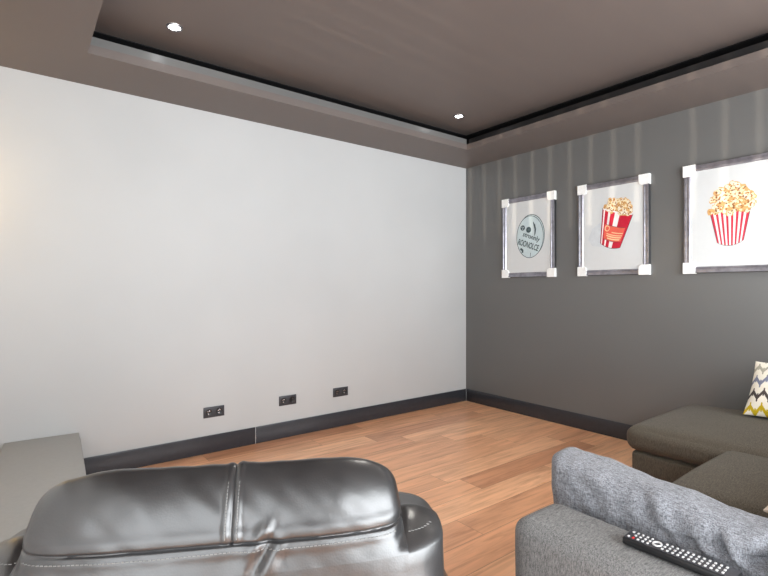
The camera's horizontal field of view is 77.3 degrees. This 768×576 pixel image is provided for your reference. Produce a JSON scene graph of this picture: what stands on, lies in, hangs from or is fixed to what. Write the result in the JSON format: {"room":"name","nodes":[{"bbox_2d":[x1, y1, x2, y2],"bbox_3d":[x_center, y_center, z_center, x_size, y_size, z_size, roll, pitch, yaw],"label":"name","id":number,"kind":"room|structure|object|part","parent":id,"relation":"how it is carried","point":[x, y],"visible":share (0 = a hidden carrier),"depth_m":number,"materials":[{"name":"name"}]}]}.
{"room":"home theater","nodes":[
{"label":"home theater","id":0,"kind":"room"},
{"bbox_2d":[0,66,465,457],"bbox_3d":[-1.012,-0.200,4.008,5.050,3.100,0.150,0,0,-37],"label":"wall","id":1,"kind":"structure","parent":0,"point":[162,263],"depth_m":3.62,"materials":[{"name":"white paint"}]},
{"bbox_2d":[203,405,223,418],"bbox_3d":[-1.304,0.942,3.683,0.157,0.081,0.012,0,0,-37],"label":"wall socket","id":2,"kind":"object","parent":1,"relation":"attached to","point":[208,412],"visible":1,"depth_m":3.68,"materials":[{"name":"plastic"}]},
{"bbox_2d":[84,389,465,474],"bbox_3d":[-0.963,1.183,3.941,4.746,0.133,0.015,0,0,-37],"label":"baseboard","id":3,"kind":"structure","parent":1,"relation":"attached to","point":[166,452],"depth_m":3.87,"materials":[{"name":"black paint"}]},
{"bbox_2d":[90,37,466,143],"bbox_3d":[-0.462,-1.430,3.729,3.154,0.052,0.042,0,0,-37],"label":"trim","id":4,"kind":"structure","parent":1,"relation":"attached to","point":[95,41],"depth_m":3.37,"materials":[{"name":"grey paint"}]},
{"bbox_2d":[279,394,295,405],"bbox_3d":[-0.813,0.940,4.058,0.158,0.081,0.013,0,0,-37],"label":"wall socket","id":5,"kind":"object","parent":1,"relation":"attached to","point":[288,399],"visible":1,"depth_m":4.05,"materials":[{"name":"plastic"}]},
{"bbox_2d":[333,386,347,396],"bbox_3d":[-0.395,0.938,4.377,0.158,0.081,0.012,0,0,-37],"label":"wall socket","id":6,"kind":"object","parent":1,"relation":"attached to","point":[341,391],"visible":1,"depth_m":4.37,"materials":[{"name":"plastic"}]},
{"bbox_2d":[0,0,767,168],"bbox_3d":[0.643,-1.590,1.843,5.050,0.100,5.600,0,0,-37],"label":"ceiling","id":7,"kind":"structure","parent":0,"point":[491,63],"depth_m":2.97,"materials":[{"name":"grey paint"}]},
{"bbox_2d":[166,23,182,31],"bbox_3d":[-1.232,-1.537,2.821,0.092,0.006,0.092,0,0,-37],"label":"recessed light","id":8,"kind":"object","parent":7,"relation":"in","point":[174,27],"visible":1,"depth_m":2.82,"materials":[{"name":"silver metal"}]},
{"bbox_2d":[92,31,767,142],"bbox_3d":[0.643,-1.537,1.843,4.750,0.006,5.300,0,0,-37],"label":"trim","id":9,"kind":"structure","parent":7,"relation":"attached to","point":[763,37],"depth_m":3.53,"materials":[{"name":"paint"}]},
{"bbox_2d":[454,114,463,117],"bbox_3d":[0.667,-1.537,4.273,0.092,0.006,0.092,0,0,-37],"label":"recessed light","id":10,"kind":"object","parent":7,"relation":"in","point":[457,115],"visible":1,"depth_m":4.27,"materials":[{"name":"silver metal"}]},
{"bbox_2d":[139,401,635,575],"bbox_3d":[0.643,1.300,1.843,4.750,0.100,5.300,0,0,-37],"label":"floor","id":11,"kind":"structure","parent":0,"point":[482,469],"depth_m":3.54,"materials":[{"name":"brown wood"}]},
{"bbox_2d":[0,433,85,541],"bbox_3d":[-1.666,1.094,2.321,0.393,0.312,1.720,0,0,-34],"label":"cabinet","id":12,"kind":"object","parent":11,"relation":"on","point":[30,468],"visible":0.44,"depth_m":2.47,"materials":[{"name":"grey laminate"}]},
{"bbox_2d":[0,457,447,575],"bbox_3d":[-0.329,0.784,1.229,1.052,0.932,0.970,0,0,-10],"label":"recliner chair","id":13,"kind":"object","parent":11,"relation":"on","point":[331,516],"visible":1,"depth_m":0.82,"materials":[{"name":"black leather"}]},
{"bbox_2d":[515,404,767,575],"bbox_3d":[1.694,0.802,1.974,2.869,0.897,1.749,0,0,-37],"label":"sofa","id":14,"kind":"object","parent":11,"relation":"on","point":[721,454],"visible":0.72,"depth_m":1.92,"materials":[{"name":"grey fabric"}]},
{"bbox_3d":[0.810,0.917,0.963,0.230,0.547,1.214,0,0,-37],"label":"armrest","id":15,"kind":"part","parent":14,"relation":"part of","materials":[{"name":"grey fabric"}]},
{"bbox_2d":[552,447,767,575],"bbox_3d":[0.818,0.649,1.256,0.188,0.271,0.827,0,0,-39],"label":"cushion","id":16,"kind":"object","parent":14,"relation":"on","point":[606,489],"visible":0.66,"depth_m":1.28,"materials":[{"name":"grey fabric"}]},
{"bbox_2d":[622,530,742,575],"bbox_3d":[0.696,0.631,1.134,0.053,0.022,0.240,0,0,-39],"label":"remote control","id":17,"kind":"object","parent":14,"relation":"on","point":[703,566],"visible":1,"depth_m":1.12,"materials":[{"name":"black plastic"}]},
{"bbox_2d":[627,404,767,465],"bbox_3d":[2.254,0.860,2.543,0.979,0.188,1.522,0,0,-37],"label":"cushion","id":18,"kind":"object","parent":14,"relation":"on","point":[693,434],"depth_m":2.68,"materials":[{"name":"brown fabric"}]},
{"bbox_2d":[672,451,767,517],"bbox_3d":[1.728,0.861,1.820,0.780,0.189,1.014,0,0,-37],"label":"seat cushion","id":19,"kind":"object","parent":14,"relation":"on","point":[737,479],"depth_m":1.97,"materials":[{"name":"brown fabric"}]},
{"bbox_2d":[743,361,767,417],"bbox_3d":[2.391,0.608,2.808,0.252,0.299,0.420,0,0,-37],"label":"cushion","id":20,"kind":"object","parent":14,"relation":"on","point":[757,403],"visible":1,"depth_m":2.89,"materials":[{"name":"fabric"}]},
{"bbox_2d":[466,88,767,424],"bbox_3d":[2.635,-0.200,3.271,0.150,3.100,5.450,0,0,-37],"label":"wall","id":21,"kind":"structure","parent":0,"point":[626,349],"depth_m":4.00,"materials":[{"name":"grey paint"}]},
{"bbox_2d":[502,190,555,277],"bbox_3d":[1.413,-0.516,4.719,0.034,0.804,0.612,0,0,-37],"label":"framed print","id":22,"kind":"object","parent":21,"relation":"attached to","point":[528,222],"visible":1,"depth_m":4.70,"materials":[{"name":"white paper"}]},
{"bbox_2d":[466,389,632,440],"bbox_3d":[2.530,1.183,3.273,0.015,0.133,5.281,0,0,-37],"label":"baseboard","id":23,"kind":"structure","parent":21,"relation":"attached to","point":[614,429],"depth_m":4.50,"materials":[{"name":"black paint"}]},
{"bbox_2d":[577,173,650,275],"bbox_3d":[1.925,-0.516,4.050,0.034,0.804,0.612,0,0,-37],"label":"framed print","id":24,"kind":"object","parent":21,"relation":"attached to","point":[614,216],"visible":1,"depth_m":4.02,"materials":[{"name":"white paper"}]},
{"bbox_2d":[683,152,767,273],"bbox_3d":[2.443,-0.516,3.372,0.034,0.804,0.612,0,0,-37],"label":"framed print","id":25,"kind":"object","parent":21,"relation":"attached to","point":[726,201],"visible":1,"depth_m":3.39,"materials":[{"name":"white paper"}]},
{"bbox_2d":[469,40,767,143],"bbox_3d":[2.126,-1.431,2.999,0.040,0.053,4.236,0,0,-37],"label":"trim","id":26,"kind":"structure","parent":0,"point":[762,45],"depth_m":3.40,"materials":[{"name":"black plastic"}]}
]}

